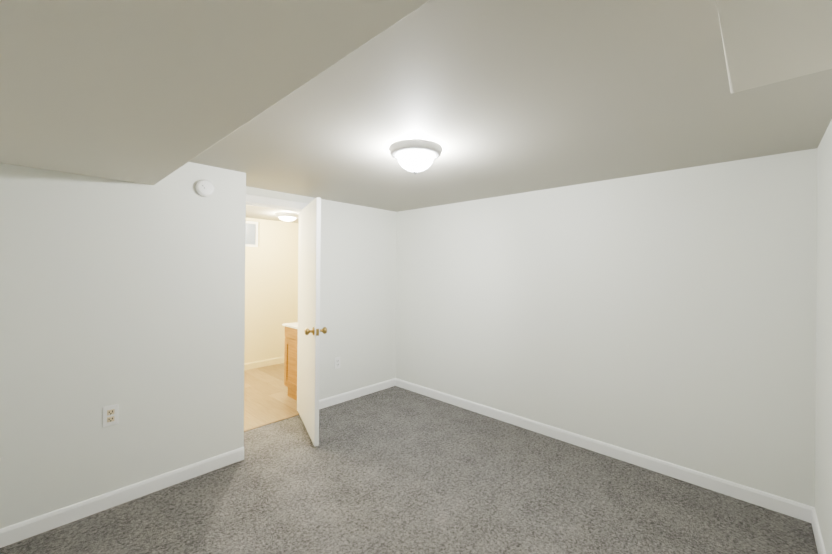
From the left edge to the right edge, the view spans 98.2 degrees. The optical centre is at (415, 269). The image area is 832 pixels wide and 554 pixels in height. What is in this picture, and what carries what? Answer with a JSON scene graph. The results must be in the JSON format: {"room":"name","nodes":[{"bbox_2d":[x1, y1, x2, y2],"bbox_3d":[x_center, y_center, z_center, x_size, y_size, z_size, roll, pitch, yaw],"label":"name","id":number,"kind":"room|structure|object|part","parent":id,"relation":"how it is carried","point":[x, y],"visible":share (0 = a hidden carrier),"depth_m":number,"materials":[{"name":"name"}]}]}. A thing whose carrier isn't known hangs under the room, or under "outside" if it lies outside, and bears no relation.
{"room":"empty basement room","nodes":[
{"label":"empty basement room","id":0,"kind":"room"},
{"bbox_2d":[0,162,245,528],"bbox_3d":[-2.119,0.341,2.265,0.570,2.160,1.800,0,0,43],"label":"wall bump-out","id":1,"kind":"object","parent":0,"point":[128,297],"visible":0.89,"depth_m":2.17,"materials":[{"name":"white paint"}]},
{"bbox_2d":[103,404,118,426],"bbox_3d":[-1.828,0.873,2.157,0.009,0.120,0.072,0,0,43],"label":"outlet","id":2,"kind":"object","parent":1,"relation":"attached to","point":[110,415],"visible":1,"depth_m":2.15,"materials":[{"name":"white plastic"}]},
{"bbox_2d":[195,179,214,196],"bbox_3d":[-1.465,-0.568,2.508,0.038,0.118,0.118,0,0,43],"label":"smoke detector","id":3,"kind":"object","parent":1,"relation":"attached to","point":[204,188],"visible":0.98,"depth_m":2.49,"materials":[{"name":"white plastic"}]},
{"bbox_2d":[244,363,297,429],"bbox_3d":[-1.859,1.475,4.348,2.100,0.100,2.640,0,0,43],"label":"floor","id":4,"kind":"structure","parent":0,"point":[267,398],"depth_m":4.02,"materials":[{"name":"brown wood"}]},
{"bbox_2d":[282,322,297,399],"bbox_3d":[-1.068,0.966,4.233,0.569,0.930,0.797,0,0,43],"label":"bathroom vanity","id":5,"kind":"object","parent":4,"relation":"on","point":[290,355],"visible":0.19,"depth_m":4.02,"materials":[{"name":"brown wood"}]},
{"bbox_2d":[244,218,298,363],"bbox_3d":[-2.609,0.339,4.986,0.120,2.160,2.520,0,0,43],"label":"wall","id":6,"kind":"structure","parent":0,"point":[271,283],"depth_m":5.36,"materials":[{"name":"beige paint"}]},
{"bbox_2d":[245,221,257,246],"bbox_3d":[-2.599,-0.516,4.997,0.040,0.370,0.800,0,0,43],"label":"vent","id":7,"kind":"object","parent":6,"relation":"in","point":[251,233],"depth_m":5.22,"materials":[{"name":"white metal"}]},
{"bbox_2d":[244,357,283,369],"bbox_3d":[-2.529,1.373,4.983,0.013,0.092,2.400,0,0,43],"label":"baseboard","id":8,"kind":"structure","parent":6,"relation":"attached to","point":[262,363],"depth_m":5.27,"materials":[{"name":"beige paint"}]},
{"bbox_2d":[246,186,396,399],"bbox_3d":[-0.978,0.352,3.800,0.120,2.160,2.000,0,0,43],"label":"wall","id":9,"kind":"structure","parent":0,"point":[358,255],"depth_m":4.03,"materials":[{"name":"white paint"}]},
{"bbox_2d":[244,413,299,431],"bbox_3d":[-1.393,1.425,3.318,0.032,0.006,0.742,0,0,43],"label":"trim","id":10,"kind":"structure","parent":9,"relation":"attached to","point":[271,422],"depth_m":3.35,"materials":[{"name":"brown wood"}]},
{"bbox_2d":[246,194,307,412],"bbox_3d":[-1.381,0.383,3.365,0.132,2.090,0.812,0,0,43],"label":"door frame","id":11,"kind":"structure","parent":9,"relation":"attached to","point":[265,202],"depth_m":3.50,"materials":[{"name":"white paint"}]},
{"bbox_2d":[299,197,326,446],"bbox_3d":[-0.961,0.418,3.232,0.181,2.003,0.752,1,0,-27],"label":"door","id":12,"kind":"structure","parent":9,"relation":"in","point":[310,330],"depth_m":3.07,"materials":[{"name":"white paint"}]},
{"bbox_2d":[334,357,339,368],"bbox_3d":[-0.840,0.998,3.857,0.009,0.120,0.072,0,0,43],"label":"outlet","id":13,"kind":"object","parent":9,"relation":"attached to","point":[337,363],"visible":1,"depth_m":3.85,"materials":[{"name":"white plastic"}]},
{"bbox_2d":[319,378,395,408],"bbox_3d":[-0.669,1.389,4.038,0.013,0.092,1.158,0,0,43],"label":"baseboard","id":14,"kind":"structure","parent":9,"relation":"attached to","point":[323,403],"depth_m":4.02,"materials":[{"name":"white paint"}]},
{"bbox_2d":[0,386,817,553],"bbox_3d":[-0.251,1.487,1.864,3.650,0.100,4.040,0,0,43],"label":"floor carpet","id":15,"kind":"object","parent":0,"point":[395,470],"visible":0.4,"depth_m":2.22,"materials":[{"name":"grey carpet"}]},
{"bbox_2d":[0,447,243,547],"bbox_3d":[-1.909,1.376,2.071,0.013,0.092,1.780,0,0,43],"label":"baseboard","id":16,"kind":"structure","parent":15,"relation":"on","point":[20,531],"depth_m":2.15,"materials":[{"name":"white paint"}]},
{"bbox_2d":[0,0,831,184],"bbox_3d":[-0.682,-0.630,1.135,3.060,0.195,2.120,0,0,43],"label":"ceiling","id":17,"kind":"structure","parent":0,"point":[151,92],"depth_m":0.92,"materials":[{"name":"grey paint"}]},
{"bbox_2d":[189,0,831,222],"bbox_3d":[-0.994,-0.789,2.587,5.750,0.120,4.040,0,0,43],"label":"ceiling","id":18,"kind":"structure","parent":0,"point":[494,98],"depth_m":1.61,"materials":[{"name":"grey paint"}]},
{"bbox_2d":[275,212,298,222],"bbox_3d":[-1.695,-0.677,4.750,0.316,0.112,0.316,0,0,43],"label":"light","id":19,"kind":"object","parent":18,"relation":"attached to","point":[286,216],"visible":0.98,"depth_m":4.66,"materials":[{"name":"white glass"}]},
{"bbox_3d":[-1.696,-0.654,4.750,0.216,0.065,0.216,0,0,43],"label":"lamp shade","id":20,"kind":"part","parent":19,"relation":"part of","materials":[{"name":"white glass"}]},
{"bbox_2d":[389,139,441,174],"bbox_3d":[-0.003,-0.643,2.144,0.316,0.156,0.316,0,0,43],"label":"ceiling light","id":21,"kind":"object","parent":18,"relation":"attached to","point":[415,156],"visible":1,"depth_m":2.06,"materials":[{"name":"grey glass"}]},
{"bbox_3d":[-0.003,-0.620,2.144,0.216,0.108,0.216,0,0,43],"label":"lamp shade","id":22,"kind":"part","parent":21,"relation":"part of","materials":[{"name":"white glass"}]},
{"bbox_2d":[395,148,817,506],"bbox_3d":[0.343,0.363,4.011,5.750,2.160,0.120,0,0,43],"label":"wall","id":23,"kind":"structure","parent":0,"point":[669,316],"depth_m":2.66,"materials":[{"name":"white paint"}]},
{"bbox_2d":[396,378,807,521],"bbox_3d":[1.004,1.403,3.285,3.480,0.092,0.013,0,0,43],"label":"baseboard","id":24,"kind":"structure","parent":23,"relation":"attached to","point":[776,503],"depth_m":2.67,"materials":[{"name":"white paint"}]},
{"bbox_2d":[815,119,831,553],"bbox_3d":[1.000,0.367,0.609,0.120,2.160,3.920,0,0,43],"label":"wall","id":25,"kind":"structure","parent":0,"point":[823,458],"depth_m":1.82,"materials":[{"name":"white paint"}]},
{"bbox_2d":[808,505,825,553],"bbox_3d":[0.984,1.401,0.698,0.013,0.092,3.800,0,0,43],"label":"baseboard","id":26,"kind":"structure","parent":25,"relation":"attached to","point":[812,516],"depth_m":1.93,"materials":[{"name":"white paint"}]}
]}

